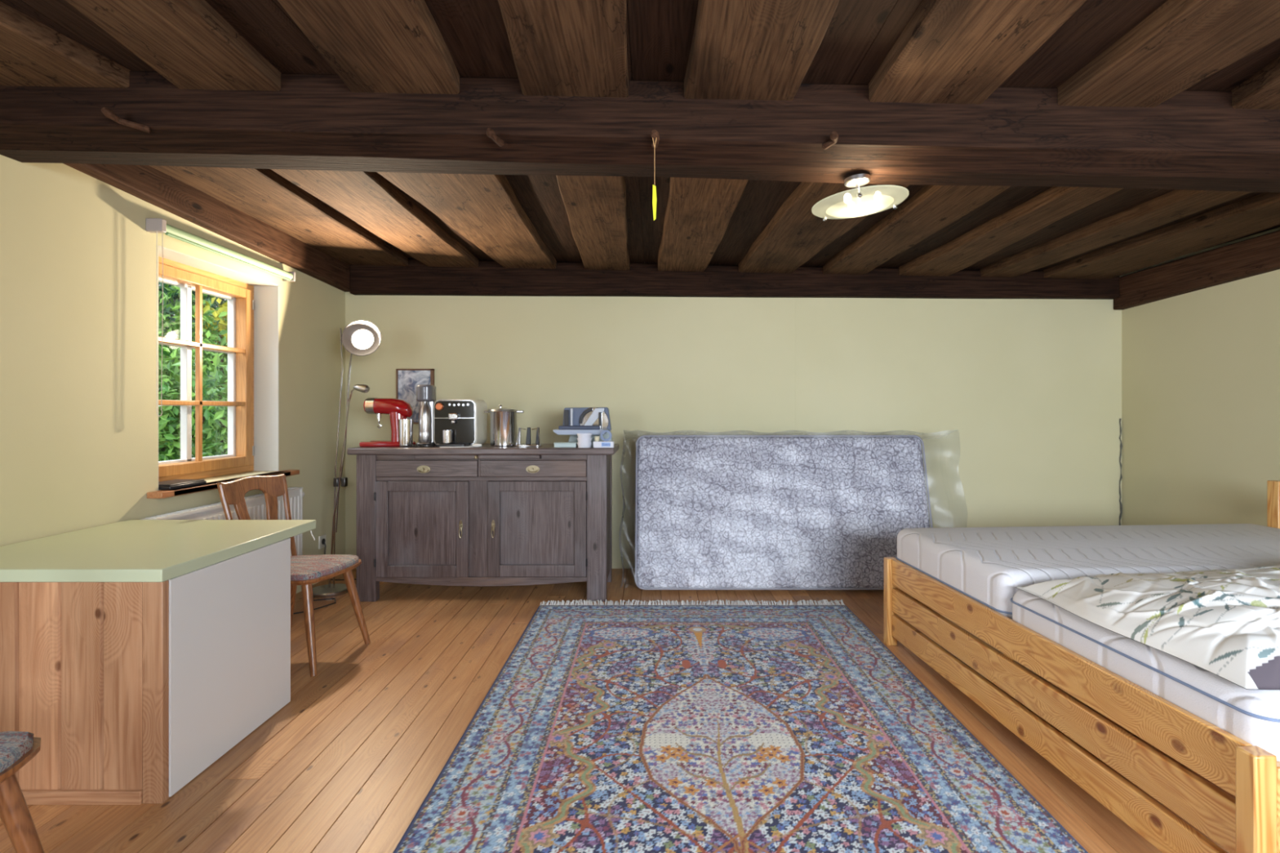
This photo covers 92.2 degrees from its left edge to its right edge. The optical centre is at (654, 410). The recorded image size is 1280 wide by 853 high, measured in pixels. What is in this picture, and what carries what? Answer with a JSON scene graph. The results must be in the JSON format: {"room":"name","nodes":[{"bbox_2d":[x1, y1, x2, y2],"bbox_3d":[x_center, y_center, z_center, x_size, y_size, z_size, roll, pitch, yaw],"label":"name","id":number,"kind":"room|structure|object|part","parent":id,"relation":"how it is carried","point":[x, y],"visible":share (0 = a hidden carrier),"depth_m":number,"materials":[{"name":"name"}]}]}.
{"room":"bedroom","nodes":[
{"label":"bedroom","id":0,"kind":"room"},
{"bbox_2d":[0,155,345,593],"bbox_3d":[-2.520,-0.040,1.360,0.300,2.500,7.120,0,0,0],"label":"wall","id":1,"kind":"structure","parent":0,"point":[79,418],"depth_m":2.62,"materials":[{"name":"yellow paint"}]},
{"bbox_2d":[62,163,350,292],"bbox_3d":[-2.353,-1.039,1.360,0.103,0.262,6.720,0,0,0],"label":"ceiling beam","id":2,"kind":"structure","parent":1,"relation":"attached to","point":[149,184],"depth_m":3.27,"materials":[{"name":"brown wood"}]},
{"bbox_2d":[158,245,278,471],"bbox_3d":[-2.455,-0.205,3.413,0.169,1.171,0.947,0,0,0],"label":"trim","id":3,"kind":"structure","parent":1,"relation":"attached to","point":[265,293],"depth_m":3.88,"materials":[{"name":"grey paint"}]},
{"bbox_2d":[139,487,304,555],"bbox_3d":[-2.328,0.852,3.445,0.075,0.716,1.230,0,0,0],"label":"radiator","id":4,"kind":"object","parent":1,"relation":"attached to","point":[255,504],"visible":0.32,"depth_m":3.53,"materials":[{"name":"white metal"}]},
{"bbox_2d":[139,487,302,519],"bbox_3d":[-2.328,0.502,3.420,0.075,0.016,1.180,0,0,0],"label":"grille","id":5,"kind":"object","parent":4,"relation":"attached to","point":[209,508],"depth_m":3.15,"materials":[{"name":"white metal"}]},
{"bbox_2d":[146,256,299,498],"bbox_3d":[-2.455,-0.190,3.428,0.320,1.200,1.115,0,0,0],"label":"window","id":6,"kind":"structure","parent":1,"relation":"in","point":[239,459],"depth_m":3.49,"materials":[{"name":"brown wood"}]},
{"bbox_2d":[158,479,206,489],"bbox_3d":[-2.400,0.367,3.070,0.160,0.026,0.240,0,0,0],"label":"case","id":7,"kind":"object","parent":6,"relation":"on","point":[175,483],"visible":0.72,"depth_m":3.06,"materials":[{"name":"black plastic"}]},
{"bbox_3d":[-2.541,-0.205,3.413,0.068,1.090,0.865,0,0,0],"label":"sash","id":8,"kind":"part","parent":6,"relation":"part of","materials":[{"name":"brown wood"}]},
{"bbox_3d":[-2.555,-0.205,3.413,0.060,1.170,0.945,0,0,0],"label":"frame","id":9,"kind":"part","parent":6,"relation":"part of","materials":[{"name":"brown wood"}]},
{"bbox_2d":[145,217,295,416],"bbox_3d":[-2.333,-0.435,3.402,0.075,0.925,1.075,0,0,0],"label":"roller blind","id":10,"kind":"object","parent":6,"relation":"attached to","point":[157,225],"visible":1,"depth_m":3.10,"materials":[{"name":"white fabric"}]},
{"bbox_3d":[-2.319,-0.410,2.887,0.006,0.875,0.039,0,0,0],"label":"bead chain","id":11,"kind":"part","parent":10,"relation":"part of","materials":[{"name":"beige plastic"}]},
{"bbox_3d":[-2.410,0.396,3.428,0.230,0.029,1.115,0,0,0],"label":"sill","id":12,"kind":"part","parent":6,"relation":"part of","materials":[{"name":"brown wood"}]},
{"bbox_2d":[318,533,326,549],"bbox_3d":[-2.361,0.930,4.380,0.016,0.090,0.090,0,0,0],"label":"wall socket","id":13,"kind":"object","parent":1,"relation":"attached to","point":[322,539],"visible":0.94,"depth_m":4.37,"materials":[{"name":"beige plastic"}]},
{"bbox_2d":[0,71,1279,192],"bbox_3d":[0.605,-0.973,2.199,5.990,0.375,0.408,0,0,0],"label":"ceiling beam","id":14,"kind":"structure","parent":1,"relation":"attached to","point":[828,133],"depth_m":2.08,"materials":[{"name":"brown wood"}]},
{"bbox_2d":[652,137,656,220],"bbox_3d":[0.000,-0.759,2.020,0.014,0.272,0.003,0,0,0],"label":"tag","id":15,"kind":"object","parent":14,"relation":"hanging from","point":[654,193],"visible":1,"depth_m":2.02,"materials":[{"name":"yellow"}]},
{"bbox_2d":[811,173,908,221],"bbox_3d":[0.744,-0.783,2.240,0.336,0.132,0.336,0,0,45],"label":"ceiling lamp","id":16,"kind":"object","parent":14,"relation":"attached to","point":[859,202],"visible":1,"depth_m":2.18,"materials":[{"name":"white glass"}]},
{"bbox_3d":[0.737,-0.835,2.240,0.090,0.019,0.090,-5,0,0],"label":"ceiling plate","id":17,"kind":"part","parent":16,"relation":"part of","materials":[{"name":"silver metal"}]},
{"bbox_3d":[0.746,-0.734,2.240,0.238,0.028,0.238,-5,0,0],"label":"lamp shade","id":18,"kind":"part","parent":16,"relation":"part of","materials":[{"name":"clear glass"}]},
{"bbox_2d":[0,568,1235,852],"bbox_3d":[0.555,1.250,1.360,6.450,0.080,7.120,0,0,0],"label":"floor","id":19,"kind":"structure","parent":0,"point":[358,745],"depth_m":2.29,"materials":[{"name":"brown wood"}]},
{"bbox_2d":[0,730,44,852],"bbox_3d":[-1.638,0.771,1.230,0.534,0.886,0.438,0,0,-7],"label":"wooden chair","id":20,"kind":"object","parent":19,"relation":"on","point":[17,748],"visible":1,"depth_m":1.40,"materials":[{"name":"brown wood"}]},
{"bbox_3d":[-1.603,0.789,1.235,0.443,0.026,0.438,0,0,-7],"label":"seat","id":21,"kind":"part","parent":20,"relation":"part of","materials":[{"name":"brown wood"}]},
{"bbox_3d":[-1.453,1.004,1.422,0.139,0.419,0.046,0,0,-42],"label":"leg","id":22,"kind":"part","parent":20,"relation":"part of","materials":[{"name":"brown wood"}]},
{"bbox_2d":[0,520,315,804],"bbox_3d":[-1.936,0.849,2.324,0.854,0.722,0.868,0,0,0],"label":"desk","id":23,"kind":"object","parent":19,"relation":"on","point":[139,654],"depth_m":1.91,"materials":[{"name":"brown wood"}]},
{"bbox_3d":[-1.970,0.851,1.911,0.786,0.642,0.015,0,0,0],"label":"panel","id":24,"kind":"part","parent":23,"relation":"part of","materials":[{"name":"brown wood"}]},
{"bbox_3d":[-1.964,1.190,1.903,0.772,0.040,0.026,0,0,0],"label":"rail","id":25,"kind":"part","parent":23,"relation":"part of","materials":[{"name":"brown wood"}]},
{"bbox_3d":[-1.546,0.869,1.909,0.062,0.682,0.026,0,0,0],"label":"corner post","id":26,"kind":"part","parent":23,"relation":"part of","materials":[{"name":"brown wood"}]},
{"bbox_3d":[-1.518,0.867,2.240,0.015,0.678,0.634,0,0,0],"label":"panel","id":27,"kind":"part","parent":23,"relation":"part of","materials":[{"name":"white laminate"}]},
{"bbox_2d":[217,474,370,676],"bbox_3d":[-1.773,0.771,3.046,0.534,0.886,0.438,0,0,9],"label":"wooden chair","id":28,"kind":"object","parent":19,"relation":"on","point":[306,571],"visible":0.7,"depth_m":3.02,"materials":[{"name":"brown wood"}]},
{"bbox_3d":[-2.009,0.389,3.083,0.056,0.122,0.410,0,0,9],"label":"backrest","id":29,"kind":"part","parent":28,"relation":"part of","materials":[{"name":"brown wood"}]},
{"bbox_3d":[-1.889,1.004,3.196,0.153,0.420,0.046,0,0,42],"label":"leg","id":30,"kind":"part","parent":28,"relation":"part of","materials":[{"name":"brown wood"}]},
{"bbox_3d":[-1.594,1.004,2.848,0.139,0.419,0.046,0,0,44],"label":"leg","id":31,"kind":"part","parent":28,"relation":"part of","materials":[{"name":"brown wood"}]},
{"bbox_3d":[-1.738,0.789,3.040,0.443,0.026,0.438,0,0,9],"label":"seat","id":32,"kind":"part","parent":28,"relation":"part of","materials":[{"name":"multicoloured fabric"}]},
{"bbox_3d":[-1.542,1.004,3.179,0.139,0.419,0.046,0,0,-26],"label":"leg","id":33,"kind":"part","parent":28,"relation":"part of","materials":[{"name":"brown wood"}]},
{"bbox_2d":[293,597,336,613],"bbox_3d":[-2.110,1.204,3.868,0.226,0.008,0.486,0,0,-5],"label":"cable","id":34,"kind":"object","parent":19,"relation":"on","point":[334,597],"visible":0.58,"depth_m":3.83,"materials":[{"name":"black plastic"}]},
{"bbox_2d":[312,320,381,598],"bbox_3d":[-2.055,0.304,4.100,0.470,1.812,0.250,0,0,0],"label":"floor lamp","id":35,"kind":"object","parent":19,"relation":"on","point":[360,337],"visible":0.96,"depth_m":4.09,"materials":[{"name":"silver metal"}]},
{"bbox_2d":[324,541,356,586],"bbox_3d":[-2.160,1.069,4.329,0.374,0.278,0.175,0,0,37],"label":"cable","id":36,"kind":"object","parent":35,"relation":"attached to","point":[324,541],"visible":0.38,"depth_m":4.38,"materials":[{"name":"black plastic"}]},
{"bbox_3d":[-2.039,0.326,4.082,0.175,0.970,0.022,0,0,17],"label":"reading arm","id":37,"kind":"part","parent":35,"relation":"part of","materials":[{"name":"silver metal"}]},
{"bbox_3d":[-1.928,-0.145,4.050,0.098,0.057,0.054,0,0,0],"label":"lamp shade","id":38,"kind":"part","parent":35,"relation":"part of","materials":[{"name":"silver metal"}]},
{"bbox_3d":[-1.947,-0.476,4.106,0.136,0.135,0.024,0,0,-15],"label":"bulb glass","id":39,"kind":"part","parent":35,"relation":"part of","materials":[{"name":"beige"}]},
{"bbox_2d":[346,443,618,601],"bbox_3d":[-1.095,0.723,4.140,1.680,0.975,0.560,0,0,0],"label":"sideboard","id":40,"kind":"object","parent":19,"relation":"on","point":[485,515],"visible":0.99,"depth_m":3.90,"materials":[{"name":"brown wood"}]},
{"bbox_3d":[-1.829,0.744,3.930,0.123,0.932,0.060,0,0,0],"label":"post","id":41,"kind":"part","parent":40,"relation":"part of","materials":[{"name":"brown wood"}]},
{"bbox_2d":[359,397,415,447],"bbox_3d":[-1.752,0.073,4.090,0.345,0.324,0.220,0,0,0],"label":"stand mixer","id":42,"kind":"object","parent":40,"relation":"on","point":[398,411],"visible":0.98,"depth_m":4.05,"materials":[{"name":"red metal"}]},
{"bbox_2d":[398,418,413,447],"bbox_3d":[-1.625,0.145,4.025,0.090,0.180,0.090,0,0,0],"label":"steel cup","id":43,"kind":"object","parent":42,"relation":"on","point":[405,425],"depth_m":3.99,"materials":[{"name":"silver metal"}]},
{"bbox_2d":[408,444,434,447],"bbox_3d":[-1.503,0.223,3.953,0.166,0.019,0.077,0,0,0],"label":"coiled cable","id":44,"kind":"object","parent":40,"relation":"on","point":[420,445],"visible":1,"depth_m":3.95,"materials":[{"name":"black plastic"}]},
{"bbox_3d":[-1.470,0.750,3.909,0.584,0.605,0.042,0,0,0],"label":"door","id":45,"kind":"part","parent":40,"relation":"part of","materials":[{"name":"brown wood"}]},
{"bbox_3d":[-1.470,0.744,3.922,0.442,0.475,0.016,0,0,0],"label":"door panel","id":46,"kind":"part","parent":40,"relation":"part of","materials":[{"name":"brown wood"}]},
{"bbox_3d":[-1.460,0.370,3.889,0.086,0.048,0.015,0,0,0],"label":"drawer handle","id":47,"kind":"part","parent":40,"relation":"part of","materials":[{"name":"gold metal"}]},
{"bbox_2d":[416,384,435,446],"bbox_3d":[-1.512,0.033,4.080,0.105,0.405,0.150,0,0,0],"label":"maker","id":48,"kind":"object","parent":40,"relation":"on","point":[425,393],"visible":0.88,"depth_m":4.03,"materials":[{"name":"silver metal"}]},
{"bbox_2d":[418,401,431,442],"bbox_3d":[-1.512,0.074,4.060,0.080,0.270,0.080,0,0,0],"label":"bottle","id":49,"kind":"object","parent":48,"relation":"on","point":[425,410],"depth_m":4.03,"materials":[{"name":"silver metal"}]},
{"bbox_3d":[-1.443,0.366,3.913,0.642,0.103,0.034,0,0,0],"label":"drawer","id":50,"kind":"part","parent":40,"relation":"part of","materials":[{"name":"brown wood"}]},
{"bbox_2d":[433,399,487,447],"bbox_3d":[-1.312,0.080,4.130,0.285,0.310,0.360,0,0,0],"label":"coffee machine","id":51,"kind":"object","parent":40,"relation":"on","point":[467,419],"visible":0.95,"depth_m":4.04,"materials":[{"name":"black plastic"}]},
{"bbox_3d":[-1.407,-0.027,4.025,0.048,0.048,0.020,0,0,0],"label":"knob","id":52,"kind":"part","parent":51,"relation":"part of","materials":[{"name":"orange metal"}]},
{"bbox_2d":[442,430,452,443],"bbox_3d":[-1.345,0.170,4.000,0.062,0.085,0.062,0,0,0],"label":"jug","id":53,"kind":"object","parent":51,"relation":"on","point":[446,434],"visible":1,"depth_m":3.97,"materials":[{"name":"silver metal"}]},
{"bbox_2d":[435,443,469,447],"bbox_3d":[-1.312,0.224,4.000,0.200,0.022,0.100,0,0,0],"label":"drip tray","id":54,"kind":"object","parent":51,"relation":"on","point":[437,445],"depth_m":3.95,"materials":[{"name":"black plastic"}]},
{"bbox_3d":[-1.312,0.050,4.020,0.060,0.070,0.030,0,0,0],"label":"spout","id":55,"kind":"part","parent":51,"relation":"part of","materials":[{"name":"silver metal"}]},
{"bbox_3d":[-1.312,0.079,4.038,0.262,0.288,0.005,0,0,0],"label":"panel","id":56,"kind":"part","parent":51,"relation":"part of","materials":[{"name":"black plastic"}]},
{"bbox_2d":[440,443,481,447],"bbox_3d":[-1.235,0.223,3.922,0.260,0.025,0.046,0,0,-12],"label":"plug","id":57,"kind":"object","parent":40,"relation":"on","point":[477,445],"visible":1,"depth_m":3.93,"materials":[{"name":"white paint"}]},
{"bbox_3d":[-1.222,0.746,3.877,0.022,0.113,0.022,0,0,0],"label":"door handle","id":58,"kind":"part","parent":40,"relation":"part of","materials":[{"name":"gold metal"}]},
{"bbox_3d":[-1.099,0.696,3.917,1.337,0.836,0.026,0,0,0],"label":"rail","id":59,"kind":"part","parent":40,"relation":"part of","materials":[{"name":"brown wood"}]},
{"bbox_2d":[346,443,618,454],"bbox_3d":[-1.095,0.257,4.145,1.680,0.043,0.550,0,0,0],"label":"countertop","id":60,"kind":"structure","parent":40,"relation":"on","point":[486,448],"depth_m":3.87,"materials":[{"name":"grey wood"}]},
{"bbox_3d":[-1.020,0.746,3.885,0.022,0.113,0.022,0,0,0],"label":"door handle","id":61,"kind":"part","parent":40,"relation":"part of","materials":[{"name":"gold metal"}]},
{"bbox_2d":[484,404,524,446],"bbox_3d":[-1.006,0.099,4.120,0.205,0.273,0.201,0,0,-44],"label":"stock pot","id":62,"kind":"object","parent":40,"relation":"on","point":[503,420],"visible":0.98,"depth_m":4.05,"materials":[{"name":"silver metal"}]},
{"bbox_3d":[-1.010,0.120,4.120,0.178,0.230,0.178,0,0,0],"label":"pot","id":63,"kind":"part","parent":62,"relation":"part of","materials":[{"name":"silver metal"}]},
{"bbox_3d":[-1.010,-0.006,4.120,0.196,0.021,0.196,0,0,0],"label":"lid","id":64,"kind":"part","parent":62,"relation":"part of","materials":[{"name":"silver metal"}]},
{"bbox_2d":[515,427,542,446],"bbox_3d":[-0.825,0.172,4.050,0.170,0.125,0.100,0,0,0],"label":"rack","id":65,"kind":"object","parent":40,"relation":"on","point":[528,432],"visible":1,"depth_m":4.04,"materials":[{"name":"white metal"}]},
{"bbox_2d":[515,444,542,446],"bbox_3d":[-0.825,0.228,4.050,0.170,0.014,0.100,0,0,0],"label":"tray","id":66,"kind":"object","parent":65,"relation":"on","point":[517,445],"depth_m":4.00,"materials":[{"name":"silver metal"}]},
{"bbox_3d":[-0.770,0.370,3.889,0.086,0.048,0.015,0,0,0],"label":"drawer handle","id":67,"kind":"part","parent":40,"relation":"part of","materials":[{"name":"gold metal"}]},
{"bbox_3d":[-0.768,0.366,3.913,0.670,0.103,0.034,0,0,0],"label":"drawer","id":68,"kind":"part","parent":40,"relation":"part of","materials":[{"name":"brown wood"}]},
{"bbox_3d":[-0.745,0.750,3.913,0.623,0.605,0.034,0,0,0],"label":"door","id":69,"kind":"part","parent":40,"relation":"part of","materials":[{"name":"brown wood"}]},
{"bbox_3d":[-0.745,0.744,3.926,0.481,0.475,0.008,0,0,0],"label":"door panel","id":70,"kind":"part","parent":40,"relation":"part of","materials":[{"name":"brown wood"}]},
{"bbox_2d":[553,442,577,447],"bbox_3d":[-0.575,0.220,3.990,0.146,0.030,0.086,0,0,0],"label":"clear box","id":71,"kind":"object","parent":40,"relation":"on","point":[556,444],"visible":0.9,"depth_m":3.95,"materials":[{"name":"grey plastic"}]},
{"bbox_2d":[553,407,613,445],"bbox_3d":[-0.473,0.106,4.130,0.374,0.258,0.260,0,0,0],"label":"food slicer","id":72,"kind":"object","parent":40,"relation":"on","point":[593,420],"visible":0.89,"depth_m":4.15,"materials":[{"name":"grey metal"}]},
{"bbox_3d":[-0.410,0.075,4.163,0.196,0.196,0.010,0,0,0],"label":"blade","id":73,"kind":"part","parent":72,"relation":"part of","materials":[{"name":"silver metal"}]},
{"bbox_2d":[577,433,591,447],"bbox_3d":[-0.450,0.191,3.955,0.098,0.088,0.098,0,0,0],"label":"plastic tub","id":74,"kind":"object","parent":40,"relation":"on","point":[580,444],"depth_m":3.92,"materials":[{"name":"white plastic"}]},
{"bbox_3d":[-0.450,0.163,3.955,0.098,0.031,0.098,0,0,0],"label":"plastic tub","id":75,"kind":"part","parent":74,"relation":"part of","materials":[{"name":"white plastic"}]},
{"bbox_3d":[-0.450,0.191,3.955,0.098,0.031,0.098,0,0,0],"label":"plastic tub","id":76,"kind":"part","parent":74,"relation":"part of","materials":[{"name":"white plastic"}]},
{"bbox_3d":[-0.367,0.744,3.930,0.125,0.932,0.060,0,0,0],"label":"post","id":77,"kind":"part","parent":40,"relation":"part of","materials":[{"name":"brown wood"}]},
{"bbox_2d":[593,440,613,448],"bbox_3d":[-0.325,0.215,3.934,0.130,0.040,0.062,0,0,0],"label":"carton","id":78,"kind":"object","parent":40,"relation":"on","point":[601,444],"visible":1,"depth_m":3.90,"materials":[{"name":"white cardboard"}]},
{"bbox_2d":[594,436,599,441],"bbox_3d":[-0.368,0.179,3.935,0.034,0.030,0.034,0,0,0],"label":"cup","id":79,"kind":"object","parent":78,"relation":"on","point":[596,438],"visible":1,"depth_m":3.92,"materials":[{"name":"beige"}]},
{"bbox_2d":[600,430,612,440],"bbox_3d":[-0.310,0.159,3.940,0.072,0.072,0.024,0,0,0],"label":"tape roll","id":80,"kind":"object","parent":78,"relation":"on","point":[603,431],"visible":1,"depth_m":3.93,"materials":[{"name":"blue plastic"}]},
{"bbox_3d":[-0.335,0.744,4.370,0.060,0.932,0.060,0,0,0],"label":"post","id":81,"kind":"part","parent":40,"relation":"part of","materials":[{"name":"brown wood"}]},
{"bbox_2d":[392,599,1088,852],"bbox_3d":[0.235,1.192,2.257,1.908,0.035,3.268,0,0,0],"label":"oriental rug","id":82,"kind":"object","parent":19,"relation":"on","point":[644,727],"visible":1,"depth_m":2.15,"materials":[{"name":"fabric"}]},
{"bbox_2d":[618,431,946,590],"bbox_3d":[0.935,0.682,4.286,2.347,1.098,0.575,0,0,0],"label":"mattress","id":83,"kind":"object","parent":19,"relation":"on","point":[713,512],"visible":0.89,"depth_m":4.18,"materials":[{"name":"grey fabric"}]},
{"bbox_2d":[884,480,1279,852],"bbox_3d":[2.358,0.795,2.362,2.204,0.830,1.860,0,0,-4],"label":"bed","id":84,"kind":"object","parent":19,"relation":"on","point":[1250,822],"visible":0.49,"depth_m":1.82,"materials":[{"name":"brown wood"}]},
{"bbox_3d":[1.223,0.987,3.193,0.054,0.447,0.045,0,0,-4],"label":"post","id":85,"kind":"part","parent":84,"relation":"part of","materials":[{"name":"brown wood"}]},
{"bbox_3d":[2.296,0.915,3.276,2.100,0.250,0.028,0,0,-4],"label":"rail","id":86,"kind":"part","parent":84,"relation":"part of","materials":[{"name":"brown wood"}]},
{"bbox_2d":[895,523,1279,619],"bbox_3d":[2.276,0.735,2.830,2.014,0.260,0.927,0,0,-4],"label":"mattress","id":87,"kind":"object","parent":84,"relation":"on","point":[985,565],"visible":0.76,"depth_m":2.70,"materials":[{"name":"white fabric"}]},
{"bbox_2d":[1010,589,1279,760],"bbox_3d":[2.341,0.757,1.913,2.014,0.215,0.927,0,0,-4],"label":"mattress","id":88,"kind":"object","parent":84,"relation":"on","point":[1251,716],"visible":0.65,"depth_m":1.64,"materials":[{"name":"white fabric"}]},
{"bbox_2d":[1014,565,1279,689],"bbox_3d":[2.015,0.570,1.891,1.358,0.155,0.860,0,0,-4],"label":"duvet","id":89,"kind":"object","parent":88,"relation":"on","point":[1225,624],"visible":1,"depth_m":1.72,"materials":[{"name":"white fabric"}]},
{"bbox_3d":[1.349,0.987,1.382,0.054,0.447,0.045,0,0,-4],"label":"post","id":90,"kind":"part","parent":84,"relation":"part of","materials":[{"name":"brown wood"}]},
{"bbox_3d":[3.370,0.795,3.335,0.050,0.830,0.060,0,0,-4],"label":"post","id":91,"kind":"part","parent":84,"relation":"part of","materials":[{"name":"brown wood"}]},
{"bbox_3d":[2.424,0.915,1.449,2.100,0.250,0.028,0,0,-4],"label":"rail","id":92,"kind":"part","parent":84,"relation":"part of","materials":[{"name":"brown wood"}]},
{"bbox_2d":[0,0,1279,279],"bbox_3d":[0.661,-1.129,1.360,6.662,0.274,7.120,0,0,0],"label":"ceiling","id":93,"kind":"structure","parent":0,"point":[1106,53],"depth_m":2.00,"materials":[{"name":"brown wood"}]},
{"bbox_2d":[345,275,1121,568],"bbox_3d":[0.605,-0.040,4.820,6.550,2.500,0.200,0,0,0],"label":"wall","id":94,"kind":"structure","parent":0,"point":[1026,393],"depth_m":4.72,"materials":[{"name":"yellow paint"}]},
{"bbox_2d":[395,368,434,423],"bbox_3d":[-1.827,-0.110,4.705,0.285,0.420,0.028,0,0,0],"label":"picture frame","id":95,"kind":"object","parent":94,"relation":"attached to","point":[407,380],"visible":0.53,"depth_m":4.71,"materials":[{"name":"brown"}]},
{"bbox_2d":[350,258,1119,299],"bbox_3d":[0.606,-1.004,4.699,5.819,0.303,0.103,0,0,0],"label":"ceiling beam","id":96,"kind":"structure","parent":94,"relation":"attached to","point":[491,278],"depth_m":4.65,"materials":[{"name":"brown wood"}]},
{"bbox_2d":[1119,418,1122,525],"bbox_3d":[3.567,0.510,4.717,0.025,0.901,0.014,0,0,0],"label":"cable","id":97,"kind":"object","parent":94,"relation":"attached to","point":[1121,444],"depth_m":4.71,"materials":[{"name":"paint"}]},
{"bbox_2d":[1121,226,1279,526],"bbox_3d":[3.680,-0.040,1.360,0.200,2.500,7.120,0,0,0],"label":"wall","id":98,"kind":"structure","parent":0,"point":[1201,368],"depth_m":4.02,"materials":[{"name":"yellow paint"}]},
{"bbox_2d":[1113,230,1279,310],"bbox_3d":[3.558,-0.915,1.359,0.103,0.290,6.718,0,0,0],"label":"trim","id":99,"kind":"structure","parent":98,"relation":"attached to","point":[1260,255],"depth_m":3.96,"materials":[{"name":"brown wood"}]},
{"label":"outside","id":100,"kind":"structure","parent":0,"visible":0},
{"bbox_3d":[-8.345,1.535,7.000,11.310,0.050,18.000,0,0,0],"label":"ground","id":101,"kind":"structure","parent":100,"visible":0},
{"bbox_2d":[158,284,227,461],"bbox_3d":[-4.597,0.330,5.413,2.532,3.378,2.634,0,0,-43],"label":"shrub","id":102,"kind":"object","parent":101,"relation":"on","point":[170,443],"visible":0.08,"depth_m":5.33,"materials":[{"name":"green plant"}]},
{"bbox_3d":[-4.480,0.763,5.312,1.098,1.517,1.107,0,0,42],"label":"stem","id":103,"kind":"part","parent":102,"relation":"part of","materials":[{"name":"green plant"}]},
{"bbox_2d":[158,281,227,413],"bbox_3d":[-8.761,-1.917,9.611,5.620,8.729,5.814,0,0,0],"label":"tree","id":104,"kind":"object","parent":101,"relation":"on","point":[166,311],"visible":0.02,"depth_m":9.24,"materials":[{"name":"green plant"}]},
{"bbox_2d":[160,288,227,358],"bbox_3d":[-9.790,-1.821,14.102,4.980,8.366,6.088,0,0,11],"label":"tree","id":105,"kind":"object","parent":101,"relation":"on","point":[213,305],"visible":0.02,"depth_m":12.78,"materials":[{"name":"green plant"}]},
{"bbox_2d":[193,297,227,453],"bbox_3d":[-5.086,0.069,7.371,0.599,2.884,0.765,0,0,0],"label":"shrub","id":106,"kind":"object","parent":101,"relation":"on","point":[221,324],"visible":0.2,"depth_m":7.18,"materials":[{"name":"green plant"}]},
{"bbox_3d":[-5.077,0.303,7.250,0.254,2.414,0.250,0,0,28],"label":"stem","id":107,"kind":"part","parent":106,"relation":"part of","materials":[{"name":"green plant"}]}
]}

